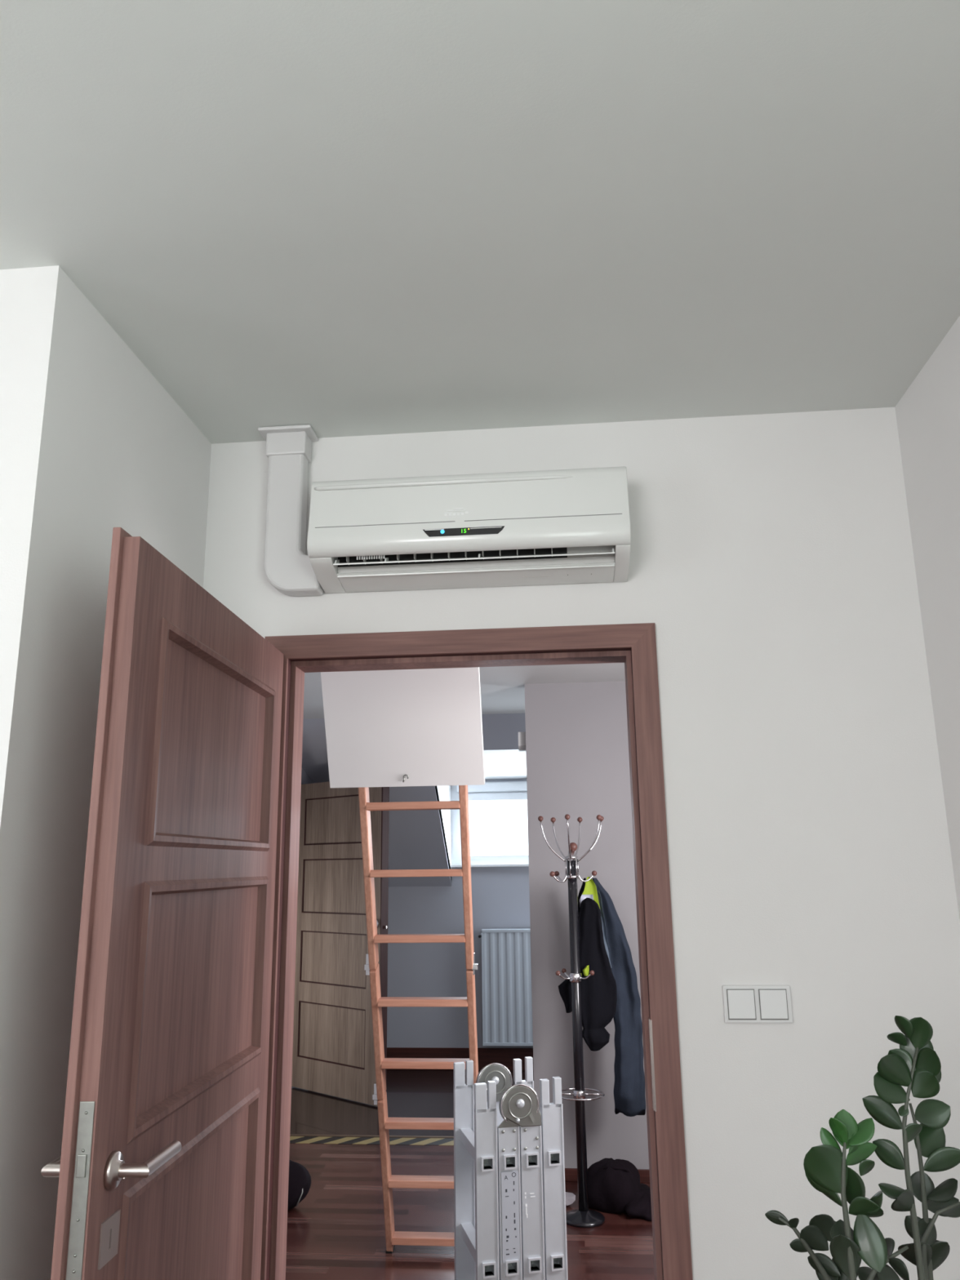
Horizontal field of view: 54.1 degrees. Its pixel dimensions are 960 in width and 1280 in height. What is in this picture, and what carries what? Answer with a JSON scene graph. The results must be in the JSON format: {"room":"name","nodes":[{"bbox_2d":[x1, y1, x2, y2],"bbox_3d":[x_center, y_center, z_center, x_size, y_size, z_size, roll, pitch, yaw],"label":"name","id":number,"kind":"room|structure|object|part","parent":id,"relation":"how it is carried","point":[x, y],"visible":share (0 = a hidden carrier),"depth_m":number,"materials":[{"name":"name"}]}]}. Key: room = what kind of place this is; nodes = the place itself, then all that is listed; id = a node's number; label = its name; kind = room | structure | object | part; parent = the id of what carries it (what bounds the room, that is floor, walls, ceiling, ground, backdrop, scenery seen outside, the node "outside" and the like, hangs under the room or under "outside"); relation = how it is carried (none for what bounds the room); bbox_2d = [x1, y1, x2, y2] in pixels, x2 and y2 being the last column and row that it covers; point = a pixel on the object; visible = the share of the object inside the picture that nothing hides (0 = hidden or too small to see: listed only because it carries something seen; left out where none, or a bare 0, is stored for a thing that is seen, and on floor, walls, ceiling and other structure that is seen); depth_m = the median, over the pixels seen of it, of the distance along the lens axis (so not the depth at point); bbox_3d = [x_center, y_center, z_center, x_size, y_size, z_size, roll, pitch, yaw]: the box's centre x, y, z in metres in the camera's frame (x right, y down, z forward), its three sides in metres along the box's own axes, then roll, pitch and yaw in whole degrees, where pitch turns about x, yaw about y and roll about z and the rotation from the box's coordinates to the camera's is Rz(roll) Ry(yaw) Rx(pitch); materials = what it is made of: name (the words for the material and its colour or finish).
{"room":"office room","nodes":[
{"label":"office room","id":0,"kind":"room"},
{"bbox_2d":[0,265,211,1279],"bbox_3d":[-1.828,0.688,2.088,2.118,2.648,0.915,-2,-14,5],"label":"wall","id":1,"kind":"structure","parent":0,"point":[92,444],"depth_m":1.80,"materials":[{"name":"paint"}]},
{"bbox_2d":[301,768,314,784],"bbox_3d":[-1.974,1.492,4.994,0.860,2.440,5.056,-2,-14,5],"label":"wall","id":2,"kind":"structure","parent":0,"point":[305,779],"depth_m":7.29,"materials":[{"name":"grey paint"}]},
{"bbox_2d":[291,781,389,1106],"bbox_3d":[-0.985,2.010,6.465,0.952,2.075,0.112,-12,-18,40],"label":"door","id":3,"kind":"structure","parent":2,"relation":"in","point":[333,1054],"depth_m":6.46,"materials":[{"name":"brown wood"}]},
{"bbox_3d":[-0.995,2.661,6.362,0.707,0.367,0.024,-12,-18,40],"label":"panel","id":4,"kind":"part","parent":3,"relation":"part of","materials":[{"name":"brown wood"}]},
{"bbox_3d":[-1.005,2.658,6.351,0.707,0.367,0.006,-12,-18,40],"label":"moulding","id":5,"kind":"part","parent":3,"relation":"part of","materials":[{"name":"brown wood"}]},
{"bbox_3d":[-1.023,1.280,6.681,0.707,0.334,0.006,-12,-18,40],"label":"moulding","id":6,"kind":"part","parent":3,"relation":"part of","materials":[{"name":"brown wood"}]},
{"bbox_3d":[-1.011,2.189,6.463,0.707,0.347,0.006,-12,-18,40],"label":"moulding","id":7,"kind":"part","parent":3,"relation":"part of","materials":[{"name":"brown wood"}]},
{"bbox_3d":[-1.013,1.282,6.692,0.707,0.334,0.024,-12,-18,40],"label":"panel","id":8,"kind":"part","parent":3,"relation":"part of","materials":[{"name":"brown wood"}]},
{"bbox_3d":[-1.001,2.191,6.474,0.707,0.347,0.024,-12,-18,40],"label":"panel","id":9,"kind":"part","parent":3,"relation":"part of","materials":[{"name":"brown wood"}]},
{"bbox_3d":[-1.017,1.720,6.576,0.707,0.374,0.006,-12,-18,40],"label":"moulding","id":10,"kind":"part","parent":3,"relation":"part of","materials":[{"name":"brown wood"}]},
{"bbox_3d":[-1.007,1.723,6.587,0.707,0.374,0.024,-12,-18,40],"label":"panel","id":11,"kind":"part","parent":3,"relation":"part of","materials":[{"name":"brown wood"}]},
{"bbox_2d":[302,713,525,886],"bbox_3d":[0.430,1.183,6.733,3.840,1.287,1.579,-2,-14,5],"label":"wall","id":12,"kind":"structure","parent":0,"point":[416,841],"depth_m":6.89,"materials":[{"name":"grey paint"}]},
{"bbox_2d":[386,778,533,1048],"bbox_3d":[0.509,2.033,7.297,3.640,2.400,0.120,-2,-14,5],"label":"wall","id":13,"kind":"structure","parent":0,"point":[500,895],"depth_m":7.24,"materials":[{"name":"paint"}]},
{"bbox_2d":[386,1047,533,1071],"bbox_3d":[0.516,3.109,6.970,3.640,0.155,0.016,-2,-14,5],"label":"baseboard","id":14,"kind":"structure","parent":13,"relation":"attached to","point":[486,1056],"depth_m":7.02,"materials":[{"name":"brown wood"}]},
{"bbox_2d":[450,781,528,867],"bbox_3d":[0.468,1.438,7.386,1.397,0.660,0.110,-2,-14,5],"label":"window","id":15,"kind":"structure","parent":13,"relation":"in","point":[498,810],"depth_m":7.42,"materials":[{"name":"plastic"}]},
{"bbox_3d":[0.469,1.741,7.282,1.397,0.022,0.050,-2,-14,5],"label":"sill","id":16,"kind":"part","parent":15,"relation":"part of","materials":[{"name":"white paint"}]},
{"bbox_3d":[0.470,1.470,7.391,1.197,0.440,0.005,-2,-14,5],"label":"pane","id":17,"kind":"part","parent":15,"relation":"part of","materials":[{"name":"clear glass"}]},
{"bbox_2d":[478,928,533,1046],"bbox_3d":[0.511,2.586,7.031,1.038,0.820,0.120,-2,-14,5],"label":"radiator","id":18,"kind":"object","parent":13,"relation":"attached to","point":[506,962],"visible":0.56,"depth_m":7.01,"materials":[{"name":"metal"}]},
{"bbox_2d":[481,928,530,933],"bbox_3d":[0.518,2.194,7.108,1.008,0.022,0.090,-2,-14,5],"label":"grille","id":19,"kind":"object","parent":18,"relation":"attached to","point":[483,931],"depth_m":7.10,"materials":[{"name":"metal"}]},
{"bbox_2d":[302,662,625,719],"bbox_3d":[-0.191,0.065,5.029,4.500,0.308,4.800,-2,-14,5],"label":"ceiling","id":20,"kind":"structure","parent":0,"point":[502,688],"depth_m":5.02,"materials":[{"name":"paint"}]},
{"bbox_3d":[-0.246,-0.195,3.713,0.570,0.213,1.120,-2,-14,5],"label":"frame","id":21,"kind":"object","parent":20,"relation":"attached to","visible":0},
{"bbox_2d":[320,666,484,1253],"bbox_3d":[-0.224,1.112,3.465,0.549,2.469,1.190,-2,-14,5],"label":"ladder","id":22,"kind":"object","parent":21,"relation":"attached to","point":[424,726],"visible":0.75,"depth_m":3.30,"materials":[{"name":"brown wood"}]},
{"bbox_3d":[-0.418,0.534,3.376,0.028,1.284,0.630,-1,-13,3],"label":"rail","id":23,"kind":"part","parent":22,"relation":"part of","materials":[{"name":"brown wood"}]},
{"bbox_3d":[-0.386,1.483,3.560,0.028,0.509,0.277,-1,-13,3],"label":"rail","id":24,"kind":"part","parent":22,"relation":"part of","materials":[{"name":"brown wood"}]},
{"bbox_3d":[-0.365,2.082,3.676,0.028,0.634,0.334,-1,-13,3],"label":"rail","id":25,"kind":"part","parent":22,"relation":"part of","materials":[{"name":"brown wood"}]},
{"bbox_3d":[-0.059,0.522,3.344,0.028,1.284,0.630,-1,-13,3],"label":"rail","id":26,"kind":"part","parent":22,"relation":"part of","materials":[{"name":"brown wood"}]},
{"bbox_3d":[-0.027,1.471,3.528,0.028,0.509,0.277,-1,-13,3],"label":"rail","id":27,"kind":"part","parent":22,"relation":"part of","materials":[{"name":"brown wood"}]},
{"bbox_2d":[285,1070,654,1279],"bbox_3d":[-0.459,2.134,2.342,4.900,0.080,10.100,-2,-14,5],"label":"floor","id":28,"kind":"structure","parent":0,"point":[337,1231],"depth_m":4.18,"materials":[{"name":"laminate"}]},
{"bbox_2d":[287,1159,311,1209],"bbox_3d":[-0.898,2.433,4.239,0.256,0.230,0.222,-2,-14,5],"label":"backpack","id":29,"kind":"object","parent":28,"relation":"on","point":[300,1181],"visible":0.34,"depth_m":4.19,"materials":[{"name":"fabric"}]},
{"bbox_2d":[289,1136,453,1145],"bbox_3d":[-0.254,2.774,5.201,2.440,0.002,0.132,-2,-14,5],"label":"tape","id":30,"kind":"object","parent":28,"relation":"on","point":[293,1140],"visible":0.29,"depth_m":5.23,"materials":[{"name":"plastic"}]},
{"bbox_2d":[289,1133,453,1138],"bbox_3d":[0.334,2.772,5.232,3.607,0.005,0.030,-2,-14,5],"label":"threshold strip","id":31,"kind":"object","parent":28,"relation":"on","point":[291,1135],"depth_m":5.31,"materials":[{"name":"brown wood"}]},
{"bbox_2d":[453,1056,568,1279],"bbox_3d":[0.084,1.756,2.823,0.264,0.866,0.359,2,-14,-12],"label":"ladder","id":32,"kind":"object","parent":28,"relation":"on","point":[510,1220],"visible":1,"depth_m":2.73,"materials":[{"name":"metal"}]},
{"bbox_3d":[-0.049,1.783,2.956,0.062,0.854,0.024,2,-14,-12],"label":"rail","id":33,"kind":"part","parent":32,"relation":"part of","materials":[{"name":"metal"}]},
{"bbox_3d":[0.036,1.437,3.053,0.108,0.111,0.008,2,-14,-12],"label":"hinge plate","id":34,"kind":"part","parent":32,"relation":"part of","materials":[{"name":"metal"}]},
{"bbox_3d":[0.020,1.711,2.659,0.062,0.854,0.024,2,-14,-12],"label":"rail","id":35,"kind":"part","parent":32,"relation":"part of","materials":[{"name":"metal"}]},
{"bbox_3d":[0.082,1.849,2.970,0.062,0.730,0.024,2,-14,-12],"label":"rail","id":36,"kind":"part","parent":32,"relation":"part of","materials":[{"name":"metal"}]},
{"bbox_3d":[0.104,1.365,2.756,0.108,0.111,0.008,2,-14,-12],"label":"hinge plate","id":37,"kind":"part","parent":32,"relation":"part of","materials":[{"name":"metal"}]},
{"bbox_3d":[0.086,1.774,2.659,0.062,0.730,0.024,2,-14,-12],"label":"rail","id":38,"kind":"part","parent":32,"relation":"part of","materials":[{"name":"metal"}]},
{"bbox_3d":[0.147,1.791,2.999,0.062,0.854,0.024,2,-14,-12],"label":"rail","id":39,"kind":"part","parent":32,"relation":"part of","materials":[{"name":"metal"}]},
{"bbox_3d":[0.150,1.777,2.673,0.062,0.730,0.024,2,-14,-12],"label":"rail","id":40,"kind":"part","parent":32,"relation":"part of","materials":[{"name":"metal"}]},
{"bbox_3d":[0.152,1.395,2.744,0.019,0.026,0.006,2,-14,-12],"label":"lock lever","id":41,"kind":"part","parent":32,"relation":"part of","materials":[{"name":"silver metal"}]},
{"bbox_3d":[0.215,1.719,2.702,0.062,0.854,0.024,2,-14,-12],"label":"rail","id":42,"kind":"part","parent":32,"relation":"part of","materials":[{"name":"metal"}]},
{"bbox_2d":[565,1191,575,1205],"bbox_3d":[0.373,2.506,4.221,0.100,0.051,0.092,6,-15,-27],"label":"crumpled paper","id":43,"kind":"object","parent":28,"relation":"on","point":[570,1197],"visible":0.42,"depth_m":4.20,"materials":[{"name":"white paper"}]},
{"bbox_2d":[537,813,604,1227],"bbox_3d":[0.442,1.659,4.239,0.286,1.705,0.295,11,-18,-40],"label":"coat stand","id":44,"kind":"object","parent":28,"relation":"on","point":[582,1217],"visible":0.97,"depth_m":4.20,"materials":[{"name":"black paint"}]},
{"bbox_2d":[558,878,617,1051],"bbox_3d":[0.491,1.487,4.336,0.267,0.754,0.096,-2,-14,5],"label":"hooded jacket","id":45,"kind":"object","parent":44,"relation":"hanging from","point":[598,991],"visible":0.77,"depth_m":4.29,"materials":[{"name":"black fabric"}]},
{"bbox_2d":[579,876,599,976],"bbox_3d":[0.495,1.330,4.389,0.075,0.434,0.164,-9,-16,32],"label":"safety vest","id":46,"kind":"object","parent":44,"relation":"hanging from","point":[590,889],"visible":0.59,"depth_m":4.46,"materials":[{"name":"fabric"}]},
{"bbox_2d":[592,877,645,1116],"bbox_3d":[0.657,1.665,4.434,0.207,1.056,0.157,2,-14,-10],"label":"jacket","id":47,"kind":"object","parent":44,"relation":"hanging from","point":[629,1100],"visible":0.86,"depth_m":4.37,"materials":[{"name":"blue fabric"}]},
{"bbox_2d":[586,1157,652,1221],"bbox_3d":[0.670,2.429,4.199,0.424,0.182,0.306,-12,-17,39],"label":"holdall","id":48,"kind":"object","parent":28,"relation":"on","point":[614,1186],"visible":0.74,"depth_m":4.13,"materials":[{"name":"fabric"}]},
{"bbox_3d":[0.473,1.458,0.876,0.310,0.531,0.328,-2,-14,5],"label":"plant stand","id":49,"kind":"object","parent":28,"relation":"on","visible":0},
{"bbox_2d":[764,1015,959,1279],"bbox_3d":[0.465,0.824,1.037,0.261,0.777,0.260,-2,-14,5],"label":"potted plant","id":50,"kind":"object","parent":49,"relation":"on","point":[916,1065],"visible":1,"depth_m":1.08,"materials":[{"name":"green plant"}]},
{"bbox_3d":[0.400,0.860,1.045,0.103,0.393,0.010,-2,-14,5],"label":"stem","id":51,"kind":"part","parent":50,"relation":"part of","materials":[{"name":"green plant"}]},
{"bbox_3d":[0.422,0.798,1.001,0.011,0.494,0.072,-13,-18,41],"label":"stem","id":52,"kind":"part","parent":50,"relation":"part of","materials":[{"name":"green plant"}]},
{"bbox_3d":[0.448,0.856,1.006,0.053,0.383,0.038,-2,-14,5],"label":"stem","id":53,"kind":"part","parent":50,"relation":"part of","materials":[{"name":"green plant"}]},
{"bbox_3d":[0.492,0.755,1.032,0.050,0.590,0.013,-6,-15,22],"label":"stem","id":54,"kind":"part","parent":50,"relation":"part of","materials":[{"name":"plant"}]},
{"bbox_3d":[0.510,0.807,1.073,0.055,0.507,0.011,9,-17,-35],"label":"stem","id":55,"kind":"part","parent":50,"relation":"part of","materials":[{"name":"plant"}]},
{"bbox_3d":[0.523,0.854,1.054,0.081,0.406,0.016,0,-14,-5],"label":"stem","id":56,"kind":"part","parent":50,"relation":"part of","materials":[{"name":"green plant"}]},
{"bbox_2d":[0,0,959,444],"bbox_3d":[-1.105,-1.139,0.397,4.179,0.100,4.700,-2,-14,5],"label":"ceiling","id":57,"kind":"structure","parent":0,"point":[338,218],"depth_m":1.69,"materials":[{"name":"paint"}]},
{"bbox_2d":[435,749,526,879],"bbox_3d":[0.415,1.296,6.846,1.457,0.970,1.310,-2,-14,5],"label":"wall","id":58,"kind":"structure","parent":0,"point":[503,764],"depth_m":7.02,"materials":[{"name":"white paint"}]},
{"bbox_2d":[203,407,959,1279],"bbox_3d":[0.241,0.713,2.303,1.961,2.648,0.100,-2,-14,5],"label":"wall","id":59,"kind":"structure","parent":0,"point":[772,566],"depth_m":2.32,"materials":[{"name":"paint"}]},
{"bbox_2d":[40,527,284,1279],"bbox_3d":[-0.552,0.910,1.794,0.166,2.037,0.946,-2,-13,3],"label":"door","id":60,"kind":"structure","parent":59,"relation":"in","point":[159,1169],"depth_m":1.70,"materials":[{"name":"brown wood"}]},
{"bbox_3d":[-0.628,0.815,1.475,0.054,0.022,0.132,-2,-13,3],"label":"lever","id":61,"kind":"part","parent":60,"relation":"part of","materials":[{"name":"silver metal"}]},
{"bbox_3d":[-0.573,0.848,1.335,0.022,0.355,0.006,-2,-13,3],"label":"lock plate","id":62,"kind":"part","parent":60,"relation":"part of","materials":[{"name":"silver metal"}]},
{"bbox_3d":[-0.552,0.892,1.401,0.003,0.060,0.060,-2,-13,3],"label":"keyhole plate","id":63,"kind":"part","parent":60,"relation":"part of","materials":[{"name":"silver metal"}]},
{"bbox_3d":[-0.517,0.812,1.468,0.054,0.022,0.132,-2,-13,3],"label":"lever","id":64,"kind":"part","parent":60,"relation":"part of","materials":[{"name":"silver metal"}]},
{"bbox_3d":[-0.544,1.139,1.757,0.006,0.385,0.697,-2,-13,3],"label":"panel","id":65,"kind":"part","parent":60,"relation":"part of","materials":[{"name":"brown wood"}]},
{"bbox_3d":[-0.530,1.139,1.756,0.021,0.409,0.721,-2,-13,3],"label":"moulding","id":66,"kind":"part","parent":60,"relation":"part of","materials":[{"name":"brown wood"}]},
{"bbox_3d":[-0.549,0.679,1.867,0.006,0.375,0.697,-2,-13,3],"label":"panel","id":67,"kind":"part","parent":60,"relation":"part of","materials":[{"name":"brown wood"}]},
{"bbox_3d":[-0.536,0.679,1.867,0.021,0.399,0.721,-2,-13,3],"label":"moulding","id":68,"kind":"part","parent":60,"relation":"part of","materials":[{"name":"brown wood"}]},
{"bbox_3d":[-0.555,0.236,1.973,0.006,0.373,0.697,-2,-13,3],"label":"panel","id":69,"kind":"part","parent":60,"relation":"part of","materials":[{"name":"brown wood"}]},
{"bbox_3d":[-0.542,0.235,1.973,0.021,0.397,0.721,-2,-13,3],"label":"moulding","id":70,"kind":"part","parent":60,"relation":"part of","materials":[{"name":"brown wood"}]},
{"bbox_2d":[257,424,323,595],"bbox_3d":[-0.510,-0.347,2.531,0.174,0.459,0.088,-2,-14,5],"label":"duct","id":71,"kind":"object","parent":59,"relation":"attached to","point":[287,568],"visible":0.88,"depth_m":2.52,"materials":[{"name":"plastic"}]},
{"bbox_2d":[306,466,631,593],"bbox_3d":[-0.026,-0.285,2.413,0.800,0.258,0.192,-2,-14,5],"label":"air conditioner","id":72,"kind":"object","parent":59,"relation":"attached to","point":[560,526],"visible":1,"depth_m":2.35,"materials":[{"name":"white plastic"}]},
{"bbox_2d":[337,555,614,573],"bbox_3d":[-0.010,-0.175,2.436,0.707,0.037,0.094,-2,-14,5],"label":"outlet","id":73,"kind":"object","parent":72,"relation":"attached to","point":[548,564],"depth_m":2.39,"materials":[{"name":"white plastic"}]},
{"bbox_2d":[567,545,614,557],"bbox_3d":[0.280,-0.227,2.389,0.118,0.044,0.040,-2,-14,5],"label":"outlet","id":74,"kind":"object","parent":72,"relation":"attached to","point":[607,548],"depth_m":2.37,"materials":[{"name":"white plastic"}]},
{"bbox_2d":[260,622,693,1279],"bbox_3d":[-0.043,0.999,2.262,1.020,2.080,0.125,-2,-14,5],"label":"door frame","id":75,"kind":"structure","parent":59,"relation":"attached to","point":[633,645],"depth_m":2.32,"materials":[{"name":"brown wood"}]},
{"bbox_3d":[-0.525,1.002,2.251,0.062,2.080,0.012,-2,-14,5],"label":"casing","id":76,"kind":"part","parent":75,"relation":"part of","materials":[{"name":"brown wood"}]},
{"bbox_3d":[-0.508,1.028,2.358,0.075,2.080,0.012,-2,-14,5],"label":"casing","id":77,"kind":"part","parent":75,"relation":"part of","materials":[{"name":"brown wood"}]},
{"bbox_3d":[-0.060,0.005,2.443,1.020,0.061,0.012,-2,-14,5],"label":"casing","id":78,"kind":"part","parent":75,"relation":"part of","materials":[{"name":"brown wood"}]},
{"bbox_3d":[-0.050,0.037,2.550,1.020,0.075,0.012,-2,-14,5],"label":"casing","id":79,"kind":"part","parent":75,"relation":"part of","materials":[{"name":"brown wood"}]},
{"bbox_3d":[0.433,0.996,2.275,0.074,2.080,0.012,-2,-14,5],"label":"casing","id":80,"kind":"part","parent":75,"relation":"part of","materials":[{"name":"brown wood"}]},
{"bbox_3d":[0.399,0.981,2.177,0.006,0.195,0.035,-2,-14,5],"label":"strike plate","id":81,"kind":"part","parent":75,"relation":"part of","materials":[{"name":"silver metal"}]},
{"bbox_3d":[0.429,0.970,2.166,0.062,2.080,0.012,-2,-14,5],"label":"casing","id":82,"kind":"part","parent":75,"relation":"part of","materials":[{"name":"brown wood"}]},
{"bbox_2d":[722,985,792,1022],"bbox_3d":[0.641,0.842,2.175,0.154,0.082,0.014,-2,-14,5],"label":"light switch","id":83,"kind":"object","parent":59,"relation":"attached to","point":[741,1003],"visible":1,"depth_m":2.17,"materials":[{"name":"plastic"}]},
{"bbox_2d":[524,680,648,1169],"bbox_3d":[1.175,1.409,4.811,1.833,2.440,0.120,-2,-14,5],"label":"wall","id":84,"kind":"structure","parent":0,"point":[577,741],"depth_m":4.88,"materials":[{"name":"paint"}]},
{"bbox_2d":[518,732,525,751],"bbox_3d":[0.231,0.553,5.117,0.042,0.095,0.075,-2,-14,5],"label":"sensor","id":85,"kind":"object","parent":84,"relation":"attached to","point":[522,735],"visible":0.76,"depth_m":5.08,"materials":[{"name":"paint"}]},
{"bbox_2d":[564,1168,649,1182],"bbox_3d":[1.183,2.553,4.469,1.833,0.055,0.014,-2,-14,5],"label":"baseboard","id":86,"kind":"structure","parent":84,"relation":"attached to","point":[571,1174],"depth_m":4.52,"materials":[{"name":"brown wood"}]},
{"bbox_2d":[894,315,959,920],"bbox_3d":[0.947,0.140,-0.055,0.100,2.648,4.600,-2,-14,5],"label":"wall","id":87,"kind":"structure","parent":0,"point":[927,414],"depth_m":2.22,"materials":[{"name":"paint"}]}
]}

